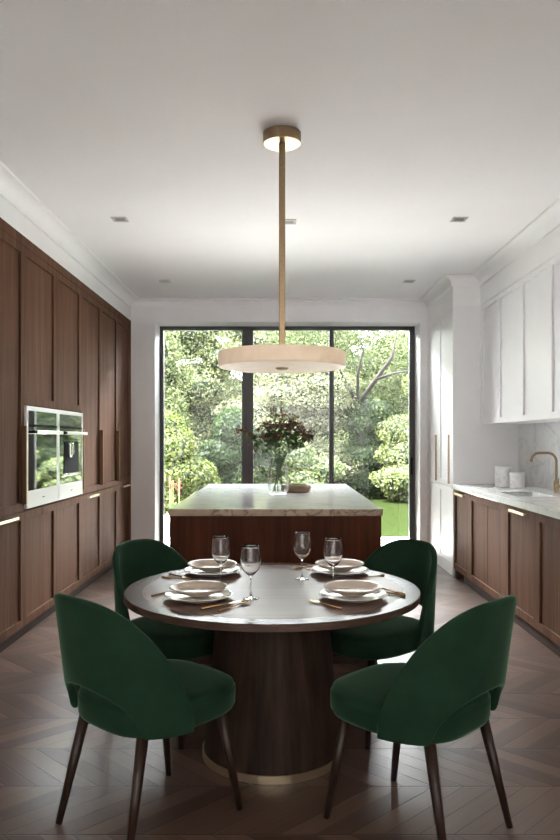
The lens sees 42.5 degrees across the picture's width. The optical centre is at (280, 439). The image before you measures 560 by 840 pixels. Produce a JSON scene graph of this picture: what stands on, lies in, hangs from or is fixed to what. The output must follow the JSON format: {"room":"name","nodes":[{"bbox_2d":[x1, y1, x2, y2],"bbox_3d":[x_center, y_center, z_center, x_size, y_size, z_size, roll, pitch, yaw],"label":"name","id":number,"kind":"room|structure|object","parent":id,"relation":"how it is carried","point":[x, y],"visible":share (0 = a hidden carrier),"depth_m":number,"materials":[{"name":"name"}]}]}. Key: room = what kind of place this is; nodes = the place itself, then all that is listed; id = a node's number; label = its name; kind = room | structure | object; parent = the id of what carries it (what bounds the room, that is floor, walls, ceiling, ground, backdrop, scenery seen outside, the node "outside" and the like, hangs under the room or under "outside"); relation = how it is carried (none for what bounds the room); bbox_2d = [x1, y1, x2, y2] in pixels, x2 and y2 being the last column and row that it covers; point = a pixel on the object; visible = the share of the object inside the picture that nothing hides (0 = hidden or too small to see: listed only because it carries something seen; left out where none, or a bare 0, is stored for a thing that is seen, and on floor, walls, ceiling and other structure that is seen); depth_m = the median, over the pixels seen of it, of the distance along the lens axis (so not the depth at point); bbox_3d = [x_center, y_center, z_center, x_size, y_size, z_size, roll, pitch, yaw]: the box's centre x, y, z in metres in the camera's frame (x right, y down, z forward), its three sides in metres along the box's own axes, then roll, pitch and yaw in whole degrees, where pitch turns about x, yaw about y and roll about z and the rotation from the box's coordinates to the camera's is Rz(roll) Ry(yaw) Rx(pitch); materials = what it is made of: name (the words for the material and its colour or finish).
{"room":"dining room","nodes":[
{"label":"dining room","id":0,"kind":"room"},
{"bbox_2d":[0,195,130,320],"bbox_3d":[-2.216,-0.140,3.120,0.769,3.120,12.240,0,0,0],"label":"wall","id":1,"kind":"structure","parent":0,"point":[9,213],"depth_m":5.85,"materials":[{"name":"paint"}]},
{"bbox_2d":[0,217,130,325],"bbox_3d":[-1.837,-1.417,6.215,0.021,0.067,5.109,0,0,0],"label":"fascia","id":2,"kind":"object","parent":1,"relation":"attached to","point":[4,225],"visible":1,"depth_m":5.83,"materials":[{"name":"brown wood"}]},
{"bbox_2d":[130,309,427,541],"bbox_3d":[0.009,-0.140,9.005,4.917,3.120,0.470,0,0,0],"label":"wall","id":3,"kind":"structure","parent":0,"point":[145,323],"depth_m":8.77,"materials":[{"name":"paint"}]},
{"bbox_2d":[160,326,414,542],"bbox_3d":[0.080,-0.010,9.145,3.230,2.860,0.110,0,0,0],"label":"window","id":4,"kind":"structure","parent":3,"relation":"in","point":[247,331],"depth_m":9.12,"materials":[{"name":"grey metal"}]},
{"bbox_2d":[0,0,559,298],"bbox_3d":[0.000,-1.875,3.120,5.200,0.350,12.240,0,0,0],"label":"ceiling","id":5,"kind":"structure","parent":0,"point":[412,117],"depth_m":3.99,"materials":[{"name":"paint"}]},
{"bbox_2d":[111,217,128,221],"bbox_3d":[-1.240,-1.697,5.540,0.116,0.006,0.116,0,0,0],"label":"recessed light","id":6,"kind":"object","parent":5,"relation":"in","point":[115,219],"visible":1,"depth_m":5.54,"materials":[{"name":"grey metal"}]},
{"bbox_2d":[159,280,170,282],"bbox_3d":[-1.240,-1.697,7.700,0.116,0.006,0.116,0,0,0],"label":"recessed light","id":7,"kind":"object","parent":5,"relation":"in","point":[161,281],"visible":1,"depth_m":7.71,"materials":[{"name":"grey metal"}]},
{"bbox_2d":[218,125,345,373],"bbox_3d":[0.006,-1.044,3.990,0.706,1.312,0.706,0,0,0],"label":"pendant lamp","id":8,"kind":"object","parent":5,"relation":"hanging from","point":[281,358],"visible":1,"depth_m":3.89,"materials":[{"name":"gold metal"}]},
{"bbox_2d":[285,219,295,223],"bbox_3d":[0.060,-1.697,5.600,0.116,0.006,0.116,0,0,0],"label":"recessed light","id":9,"kind":"object","parent":5,"relation":"in","point":[287,221],"visible":0.59,"depth_m":5.59,"materials":[{"name":"grey metal"}]},
{"bbox_2d":[403,280,414,282],"bbox_3d":[1.370,-1.697,7.700,0.116,0.006,0.116,0,0,0],"label":"recessed light","id":10,"kind":"object","parent":5,"relation":"in","point":[404,281],"visible":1,"depth_m":7.71,"materials":[{"name":"grey metal"}]},
{"bbox_2d":[450,217,467,221],"bbox_3d":[1.370,-1.697,5.540,0.116,0.006,0.116,0,0,0],"label":"recessed light","id":11,"kind":"object","parent":5,"relation":"in","point":[454,219],"visible":1,"depth_m":5.54,"materials":[{"name":"grey metal"}]},
{"bbox_2d":[0,564,559,839],"bbox_3d":[0.000,1.480,3.110,5.200,0.120,12.220,0,0,0],"label":"floor","id":12,"kind":"structure","parent":0,"point":[38,720],"depth_m":3.04,"materials":[{"name":"brown wood"}]},
{"bbox_2d":[0,228,26,643],"bbox_3d":[-2.116,-0.059,4.755,0.647,2.775,0.728,0,0,0],"label":"tall cabinet","id":13,"kind":"object","parent":12,"relation":"on","point":[13,432],"visible":1,"depth_m":4.90,"materials":[{"name":"brown wood"}]},
{"bbox_2d":[22,246,55,626],"bbox_3d":[-2.134,-0.059,5.485,0.613,2.775,0.728,0,0,0],"label":"tall cabinet","id":14,"kind":"object","parent":12,"relation":"on","point":[39,277],"visible":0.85,"depth_m":5.46,"materials":[{"name":"brown wood"}]},
{"bbox_2d":[24,406,62,508],"bbox_3d":[-2.053,0.123,5.485,0.588,0.736,0.722,0,0,0],"label":"oven","id":15,"kind":"object","parent":14,"relation":"in","point":[41,423],"visible":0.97,"depth_m":5.44,"materials":[{"name":"white glass"}]},
{"bbox_2d":[0,563,112,652],"bbox_3d":[-1.885,1.375,6.215,0.025,0.089,5.109,0,0,0],"label":"plinth","id":16,"kind":"object","parent":12,"relation":"on","point":[32,624],"visible":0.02,"depth_m":5.63,"materials":[{"name":"brown wood"}]},
{"bbox_2d":[53,271,80,594],"bbox_3d":[-2.134,-0.059,6.215,0.613,2.775,0.728,0,0,0],"label":"tall cabinet","id":17,"kind":"object","parent":12,"relation":"on","point":[68,295],"visible":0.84,"depth_m":6.21,"materials":[{"name":"brown wood"}]},
{"bbox_2d":[58,410,87,499],"bbox_3d":[-2.053,0.123,6.215,0.588,0.736,0.722,0,0,0],"label":"coffee machine","id":18,"kind":"object","parent":17,"relation":"in","point":[70,443],"visible":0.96,"depth_m":6.16,"materials":[{"name":"white glass"}]},
{"bbox_2d":[79,289,102,584],"bbox_3d":[-2.116,-0.059,6.945,0.647,2.775,0.728,0,0,0],"label":"tall cabinet","id":19,"kind":"object","parent":12,"relation":"on","point":[90,308],"visible":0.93,"depth_m":7.00,"materials":[{"name":"brown wood"}]},
{"bbox_2d":[101,305,119,570],"bbox_3d":[-2.119,-0.059,7.675,0.643,2.775,0.728,0,0,0],"label":"tall cabinet","id":20,"kind":"object","parent":12,"relation":"on","point":[111,436],"visible":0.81,"depth_m":7.73,"materials":[{"name":"brown wood"}]},
{"bbox_2d":[116,317,130,545],"bbox_3d":[-2.116,-0.059,8.405,0.647,2.775,0.728,0,0,0],"label":"tall cabinet","id":21,"kind":"object","parent":12,"relation":"on","point":[123,329],"visible":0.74,"depth_m":8.47,"materials":[{"name":"brown wood"}]},
{"bbox_2d":[54,593,241,839],"bbox_3d":[-0.510,0.978,2.697,0.576,0.888,0.666,0,0,42],"label":"dining chair","id":22,"kind":"object","parent":12,"relation":"on","point":[120,683],"visible":1,"depth_m":2.45,"materials":[{"name":"green fabric"}]},
{"bbox_2d":[113,539,214,749],"bbox_3d":[-0.543,0.978,3.655,0.666,0.888,0.576,0,0,40],"label":"dining chair","id":23,"kind":"object","parent":12,"relation":"on","point":[138,559],"visible":0.53,"depth_m":3.58,"materials":[{"name":"green fabric"}]},
{"bbox_2d":[124,563,420,784],"bbox_3d":[-0.039,1.045,3.282,1.326,0.748,1.326,0,0,0],"label":"dining table","id":24,"kind":"object","parent":12,"relation":"on","point":[275,647],"visible":0.82,"depth_m":3.02,"materials":[{"name":"brown wood"}]},
{"bbox_2d":[161,576,192,580],"bbox_3d":[-0.499,0.666,3.455,0.204,0.010,0.036,0,0,36],"label":"spoon","id":25,"kind":"object","parent":24,"relation":"on","point":[161,576],"visible":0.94,"depth_m":3.46,"materials":[{"name":"gold metal"}]},
{"bbox_2d":[168,573,195,579],"bbox_3d":[-0.481,0.665,3.504,0.015,0.011,0.217,0,0,-44],"label":"knife","id":26,"kind":"object","parent":24,"relation":"on","point":[172,574],"visible":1,"depth_m":3.52,"materials":[{"name":"gold metal"}]},
{"bbox_2d":[164,588,233,602],"bbox_3d":[-0.347,0.659,3.045,0.294,0.023,0.294,0,0,0],"label":"dinner plate","id":27,"kind":"object","parent":24,"relation":"on","point":[171,594],"visible":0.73,"depth_m":3.02,"materials":[{"name":"white ceramic"}]},
{"bbox_2d":[169,580,227,596],"bbox_3d":[-0.347,0.633,3.045,0.248,0.033,0.248,0,0,0],"label":"plate","id":28,"kind":"object","parent":27,"relation":"on","point":[195,588],"visible":1,"depth_m":3.09,"materials":[{"name":"beige ceramic"}]},
{"bbox_2d":[183,565,241,576],"bbox_3d":[-0.345,0.659,3.615,0.294,0.023,0.294,0,0,0],"label":"dinner plate","id":29,"kind":"object","parent":24,"relation":"on","point":[233,569],"visible":0.72,"depth_m":3.59,"materials":[{"name":"white ceramic"}]},
{"bbox_2d":[188,559,236,571],"bbox_3d":[-0.345,0.633,3.615,0.248,0.033,0.248,0,0,0],"label":"plate","id":30,"kind":"object","parent":29,"relation":"on","point":[208,565],"visible":0.92,"depth_m":3.65,"materials":[{"name":"beige ceramic"}]},
{"bbox_2d":[211,535,229,581],"bbox_3d":[-0.278,0.557,3.330,0.089,0.226,0.089,0,0,0],"label":"wine glass","id":31,"kind":"object","parent":24,"relation":"on","point":[220,549],"visible":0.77,"depth_m":3.30,"materials":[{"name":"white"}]},
{"bbox_2d":[200,600,242,609],"bbox_3d":[-0.236,0.665,2.909,0.217,0.011,0.015,0,0,-42],"label":"knife","id":32,"kind":"object","parent":24,"relation":"on","point":[218,605],"visible":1,"depth_m":2.88,"materials":[{"name":"gold metal"}]},
{"bbox_2d":[218,600,249,611],"bbox_3d":[-0.188,0.666,2.891,0.036,0.010,0.204,0,0,33],"label":"spoon","id":33,"kind":"object","parent":24,"relation":"on","point":[243,601],"visible":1,"depth_m":2.89,"materials":[{"name":"gold metal"}]},
{"bbox_2d":[240,544,260,599],"bbox_3d":[-0.128,0.557,3.045,0.089,0.226,0.089,0,0,0],"label":"wine glass","id":34,"kind":"object","parent":24,"relation":"on","point":[250,559],"visible":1,"depth_m":3.02,"materials":[{"name":"clear glass"}]},
{"bbox_2d":[293,531,310,579],"bbox_3d":[0.102,0.557,3.470,0.089,0.226,0.089,0,0,0],"label":"wine glass","id":35,"kind":"object","parent":24,"relation":"on","point":[302,540],"visible":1,"depth_m":3.44,"materials":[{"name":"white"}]},
{"bbox_2d":[308,599,341,609],"bbox_3d":[0.179,0.666,2.918,0.023,0.010,0.195,0,0,-38],"label":"fork","id":36,"kind":"object","parent":24,"relation":"on","point":[312,600],"visible":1,"depth_m":2.91,"materials":[{"name":"gold metal"}]},
{"bbox_2d":[323,537,342,580],"bbox_3d":[0.236,0.557,3.260,0.089,0.226,0.089,0,0,0],"label":"wine glass","id":37,"kind":"object","parent":24,"relation":"on","point":[333,550],"visible":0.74,"depth_m":3.23,"materials":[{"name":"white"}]},
{"bbox_2d":[310,565,368,575],"bbox_3d":[0.295,0.659,3.625,0.294,0.023,0.294,0,0,0],"label":"dinner plate","id":38,"kind":"object","parent":24,"relation":"on","point":[362,569],"visible":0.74,"depth_m":3.61,"materials":[{"name":"white ceramic"}]},
{"bbox_2d":[315,559,363,570],"bbox_3d":[0.295,0.633,3.625,0.248,0.033,0.248,0,0,0],"label":"plate","id":39,"kind":"object","parent":38,"relation":"on","point":[345,564],"visible":0.85,"depth_m":3.66,"materials":[{"name":"beige ceramic"}]},
{"bbox_2d":[318,588,387,602],"bbox_3d":[0.305,0.659,3.055,0.294,0.023,0.294,0,0,0],"label":"dinner plate","id":40,"kind":"object","parent":24,"relation":"on","point":[325,592],"visible":0.7,"depth_m":3.02,"materials":[{"name":"white ceramic"}]},
{"bbox_2d":[324,580,381,595],"bbox_3d":[0.305,0.633,3.055,0.248,0.033,0.248,0,0,0],"label":"plate","id":41,"kind":"object","parent":40,"relation":"on","point":[342,587],"visible":1,"depth_m":3.10,"materials":[{"name":"beige ceramic"}]},
{"bbox_2d":[354,574,384,579],"bbox_3d":[0.432,0.666,3.499,0.195,0.010,0.023,0,0,-37],"label":"fork","id":42,"kind":"object","parent":24,"relation":"on","point":[381,574],"visible":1,"depth_m":3.50,"materials":[{"name":"gold metal"}]},
{"bbox_2d":[381,588,404,593],"bbox_3d":[0.475,0.666,3.198,0.036,0.010,0.204,0,0,-36],"label":"spoon","id":43,"kind":"object","parent":24,"relation":"on","point":[381,588],"visible":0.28,"depth_m":3.17,"materials":[{"name":"gold metal"}]},
{"bbox_2d":[386,591,405,596],"bbox_3d":[0.451,0.665,3.151,0.217,0.011,0.015,0,0,44],"label":"knife","id":44,"kind":"object","parent":24,"relation":"on","point":[393,593],"visible":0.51,"depth_m":3.10,"materials":[{"name":"gold metal"}]},
{"bbox_2d":[170,516,380,663],"bbox_3d":[-0.035,0.949,5.833,1.338,0.940,2.573,0,0,0],"label":"kitchen island","id":45,"kind":"object","parent":12,"relation":"on","point":[191,537],"visible":0.25,"depth_m":4.55,"materials":[{"name":"brown wood"}]},
{"bbox_2d":[168,484,382,515],"bbox_3d":[-0.035,0.457,5.843,1.354,0.044,2.615,0,0,0],"label":"island countertop","id":46,"kind":"structure","parent":45,"relation":"on","point":[213,499],"depth_m":5.01,"materials":[{"name":"stone"}]},
{"bbox_2d":[282,484,310,492],"bbox_3d":[0.125,0.404,6.020,0.250,0.062,0.250,0,0,0],"label":"wooden bowl","id":47,"kind":"object","parent":46,"relation":"on","point":[289,488],"visible":0.9,"depth_m":5.92,"materials":[{"name":"brown wood"}]},
{"bbox_3d":[-0.020,0.284,5.740,0.182,0.300,0.182,0,0,0],"label":"glass vase","id":48,"kind":"object","parent":46,"relation":"on","visible":0},
{"bbox_2d":[235,405,316,491],"bbox_3d":[-0.037,0.066,5.737,0.612,0.692,0.380,0,0,-26],"label":"flower bouquet","id":49,"kind":"object","parent":48,"relation":"in","point":[277,438],"visible":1,"depth_m":5.72,"materials":[{"name":"green plant"}]},
{"bbox_2d":[330,539,436,749],"bbox_3d":[0.483,0.978,3.655,0.666,0.888,0.576,0,0,-40],"label":"dining chair","id":50,"kind":"object","parent":12,"relation":"on","point":[414,561],"visible":0.55,"depth_m":3.51,"materials":[{"name":"green fabric"}]},
{"bbox_2d":[323,595,516,839],"bbox_3d":[0.524,0.978,2.653,0.576,0.888,0.666,0,0,-45],"label":"dining chair","id":51,"kind":"object","parent":12,"relation":"on","point":[449,689],"visible":1,"depth_m":2.40,"materials":[{"name":"green fabric"}]},
{"bbox_2d":[428,317,439,565],"bbox_3d":[2.115,0.012,8.450,0.699,2.814,0.639,0,0,0],"label":"tall cabinet","id":52,"kind":"object","parent":12,"relation":"on","point":[433,328],"visible":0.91,"depth_m":8.46,"materials":[{"name":"white paint"}]},
{"bbox_2d":[454,489,469,579],"bbox_3d":[2.110,0.964,7.151,0.708,0.911,0.640,0,0,0],"label":"base cabinet","id":53,"kind":"object","parent":12,"relation":"on","point":[461,499],"visible":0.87,"depth_m":7.16,"materials":[{"name":"brown wood"}]},
{"bbox_2d":[439,306,517,576],"bbox_3d":[2.115,0.012,7.802,0.699,2.814,0.656,0,0,0],"label":"tall cabinet","id":54,"kind":"object","parent":12,"relation":"on","point":[470,450],"visible":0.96,"depth_m":7.47,"materials":[{"name":"white paint"}]},
{"bbox_2d":[470,494,505,598],"bbox_3d":[2.127,0.920,6.285,0.674,0.819,1.089,0,0,0],"label":"base cabinet","id":55,"kind":"object","parent":12,"relation":"on","point":[487,516],"visible":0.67,"depth_m":6.26,"materials":[{"name":"brown wood"}]},
{"bbox_2d":[464,576,559,656],"bbox_3d":[1.830,1.375,5.410,0.020,0.087,3.480,0,0,0],"label":"plinth","id":56,"kind":"object","parent":12,"relation":"on","point":[540,637],"visible":0.67,"depth_m":5.33,"materials":[{"name":"brown wood"}]},
{"bbox_2d":[506,504,535,628],"bbox_3d":[2.110,0.919,5.395,0.708,0.822,0.689,0,0,0],"label":"base cabinet","id":57,"kind":"object","parent":12,"relation":"on","point":[520,523],"visible":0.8,"depth_m":5.38,"materials":[{"name":"brown wood"}]},
{"bbox_2d":[536,513,559,646],"bbox_3d":[2.127,0.919,4.705,0.674,0.822,0.689,0,0,0],"label":"base cabinet","id":58,"kind":"object","parent":12,"relation":"on","point":[547,528],"visible":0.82,"depth_m":4.86,"materials":[{"name":"brown wood"}]},
{"bbox_3d":[2.127,0.919,4.015,0.674,0.822,0.689,0,0,0],"label":"base cabinet","id":59,"kind":"object","parent":12,"relation":"on","visible":0},
{"bbox_2d":[451,484,559,518],"bbox_3d":[2.115,0.480,5.571,0.695,0.050,3.801,0,0,0],"label":"countertop","id":60,"kind":"structure","parent":59,"relation":"on","point":[542,501],"depth_m":6.01,"materials":[{"name":"white stone"}]},
{"bbox_2d":[494,466,511,486],"bbox_3d":[2.165,0.357,7.020,0.161,0.195,0.161,0,0,0],"label":"canister","id":61,"kind":"object","parent":60,"relation":"on","point":[502,477],"visible":0.95,"depth_m":6.95,"materials":[{"name":"white ceramic"}]},
{"bbox_2d":[509,472,524,488],"bbox_3d":[2.225,0.381,6.780,0.140,0.148,0.140,0,0,0],"label":"canister","id":62,"kind":"object","parent":60,"relation":"on","point":[517,479],"visible":1,"depth_m":6.72,"materials":[{"name":"white ceramic"}]},
{"bbox_2d":[530,452,559,492],"bbox_3d":[2.255,0.277,6.143,0.253,0.356,0.086,0,0,0],"label":"tap","id":63,"kind":"object","parent":60,"relation":"on","point":[556,481],"visible":1,"depth_m":6.15,"materials":[{"name":"gold metal"}]},
{"bbox_2d":[428,225,559,491],"bbox_3d":[2.204,-0.140,3.120,0.831,3.120,12.240,0,0,0],"label":"wall","id":64,"kind":"structure","parent":0,"point":[548,247],"depth_m":6.75,"materials":[{"name":"paint"}]},
{"bbox_2d":[0,161,559,308],"bbox_3d":[0.122,-1.648,2.985,3.898,0.104,11.570,0,0,0],"label":"trim","id":65,"kind":"structure","parent":64,"relation":"attached to","point":[12,189],"depth_m":7.03,"materials":[{"name":"paint"}]},
{"bbox_2d":[481,295,529,423],"bbox_3d":[2.268,-0.778,7.171,0.393,1.230,0.601,0,0,0],"label":"upper cabinet","id":66,"kind":"object","parent":64,"relation":"attached to","point":[489,310],"visible":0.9,"depth_m":7.20,"materials":[{"name":"white paint"}]},
{"bbox_2d":[498,279,559,422],"bbox_3d":[2.268,-0.778,6.543,0.393,1.230,0.654,0,0,0],"label":"upper cabinet","id":67,"kind":"object","parent":64,"relation":"attached to","point":[509,300],"visible":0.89,"depth_m":6.58,"materials":[{"name":"white paint"}]},
{"bbox_2d":[518,422,559,490],"bbox_3d":[2.465,0.146,5.571,0.003,0.616,3.801,0,0,0],"label":"backsplash","id":68,"kind":"structure","parent":64,"relation":"attached to","point":[533,437],"depth_m":6.86,"materials":[{"name":"white stone"}]},
{"bbox_2d":[521,260,559,420],"bbox_3d":[2.268,-0.778,5.888,0.393,1.230,0.654,0,0,0],"label":"upper cabinet","id":69,"kind":"object","parent":64,"relation":"attached to","point":[535,285],"visible":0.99,"depth_m":5.90,"materials":[{"name":"white paint"}]},
{"bbox_2d":[549,253,559,418],"bbox_3d":[2.268,-0.778,5.232,0.393,1.230,0.654,0,0,0],"label":"upper cabinet","id":70,"kind":"object","parent":64,"relation":"attached to","point":[554,263],"visible":1,"depth_m":5.49,"materials":[{"name":"white paint"}]},
{"label":"outside","id":71,"kind":"structure","parent":0,"visible":0},
{"bbox_2d":[367,497,408,536],"bbox_3d":[0.000,1.545,27.875,60.000,0.150,34.250,0,0,0],"label":"lawn","id":72,"kind":"structure","parent":71,"point":[395,518],"depth_m":13.66,"materials":[{"name":"green plant"}]},
{"bbox_2d":[164,514,169,536],"bbox_3d":[-1.628,1.310,11.043,0.494,0.478,0.425,0,0,0],"label":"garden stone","id":73,"kind":"object","parent":72,"relation":"on","point":[166,517],"visible":0.16,"depth_m":10.86,"materials":[{"name":"white stone"}]},
{"bbox_2d":[168,476,181,507],"bbox_3d":[-1.693,1.027,11.522,0.253,0.887,0.202,0,0,0],"label":"flowers","id":74,"kind":"object","parent":72,"relation":"on","point":[171,491],"visible":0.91,"depth_m":11.56,"materials":[{"name":"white plant"}]},
{"bbox_2d":[167,393,206,452],"bbox_3d":[-4.059,-1.054,17.533,4.811,5.067,2.376,0,0,11],"label":"tree","id":75,"kind":"object","parent":72,"relation":"on","point":[201,442],"visible":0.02,"depth_m":17.62,"materials":[{"name":"green plant"}]},
{"bbox_2d":[164,331,216,483],"bbox_3d":[-2.621,-0.886,15.778,2.882,4.731,2.305,0,0,-23],"label":"tree","id":76,"kind":"object","parent":72,"relation":"on","point":[174,375],"visible":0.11,"depth_m":15.37,"materials":[{"name":"green plant"}]},
{"bbox_2d":[164,410,220,513],"bbox_3d":[-1.803,0.500,12.220,1.593,2.007,1.137,0,0,31],"label":"bush","id":77,"kind":"object","parent":72,"relation":"on","point":[195,473],"visible":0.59,"depth_m":11.82,"materials":[{"name":"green plant"}]},
{"bbox_2d":[166,331,268,482],"bbox_3d":[-1.552,-1.142,19.065,4.768,5.243,2.062,0,0,-9],"label":"tree","id":78,"kind":"object","parent":72,"relation":"on","point":[203,397],"visible":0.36,"depth_m":18.62,"materials":[{"name":"green plant"}]},
{"bbox_2d":[196,406,287,483],"bbox_3d":[-0.672,0.442,13.349,1.734,2.141,1.130,0,0,-41],"label":"bush","id":79,"kind":"object","parent":72,"relation":"on","point":[225,450],"visible":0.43,"depth_m":13.01,"materials":[{"name":"green plant"}]},
{"bbox_2d":[216,331,303,401],"bbox_3d":[-0.774,-1.370,22.467,7.398,5.699,2.092,0,0,5],"label":"tree","id":80,"kind":"object","parent":72,"relation":"on","point":[239,336],"visible":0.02,"depth_m":22.17,"materials":[{"name":"green plant"}]},
{"bbox_2d":[201,369,363,483],"bbox_3d":[-0.001,-0.272,18.277,4.157,3.501,2.404,0,0,0],"label":"tree","id":81,"kind":"object","parent":72,"relation":"on","point":[291,395],"visible":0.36,"depth_m":17.78,"materials":[{"name":"green plant"}]},
{"bbox_2d":[272,430,345,483],"bbox_3d":[0.372,0.669,14.588,1.766,1.744,1.473,0,0,16],"label":"bush","id":82,"kind":"object","parent":72,"relation":"on","point":[301,464],"visible":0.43,"depth_m":14.39,"materials":[{"name":"green plant"}]},
{"bbox_2d":[299,480,323,483],"bbox_3d":[0.530,1.137,13.548,1.167,0.798,0.528,0,0,0],"label":"shrub","id":83,"kind":"object","parent":72,"relation":"on","point":[304,481],"visible":0.02,"depth_m":13.43,"materials":[{"name":"green plant"}]},
{"bbox_2d":[254,331,398,483],"bbox_3d":[1.491,-1.468,21.499,5.053,5.913,2.264,0,0,3],"label":"tree","id":84,"kind":"object","parent":72,"relation":"on","point":[324,436],"visible":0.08,"depth_m":20.91,"materials":[{"name":"green plant"}]},
{"bbox_2d":[253,331,408,496],"bbox_3d":[1.789,-1.292,18.199,5.298,5.548,2.715,0,0,0],"label":"spreading tree","id":85,"kind":"object","parent":72,"relation":"on","point":[392,353],"visible":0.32,"depth_m":18.34,"materials":[{"name":"green plant"}]},
{"bbox_2d":[334,394,399,497],"bbox_3d":[2.146,0.168,18.328,2.610,2.680,1.460,0,0,3],"label":"bush","id":86,"kind":"object","parent":72,"relation":"on","point":[364,419],"visible":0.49,"depth_m":17.96,"materials":[{"name":"green plant"}]},
{"bbox_2d":[334,331,408,450],"bbox_3d":[3.711,-1.328,20.422,4.806,5.614,2.173,0,0,-6],"label":"tree","id":87,"kind":"object","parent":72,"relation":"on","point":[390,370],"visible":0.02,"depth_m":20.33,"materials":[{"name":"green plant"}]},
{"bbox_2d":[351,331,408,398],"bbox_3d":[3.138,-1.224,24.497,5.834,5.407,1.864,0,0,2],"label":"tree","id":88,"kind":"object","parent":72,"relation":"on","point":[381,331],"visible":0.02,"depth_m":24.23,"materials":[{"name":"green plant"}]},
{"bbox_2d":[368,374,408,501],"bbox_3d":[3.713,-0.125,17.352,3.314,3.297,2.199,0,0,0],"label":"hedge","id":89,"kind":"object","parent":72,"relation":"on","point":[394,481],"visible":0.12,"depth_m":17.13,"materials":[{"name":"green plant"}]},
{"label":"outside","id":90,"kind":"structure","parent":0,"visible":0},
{"bbox_2d":[164,537,408,545],"bbox_3d":[1.000,1.505,10.000,14.000,0.110,1.500,0,0,0],"label":"terrace","id":91,"kind":"object","parent":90,"point":[384,540],"depth_m":10.49,"materials":[{"name":"white stone"}]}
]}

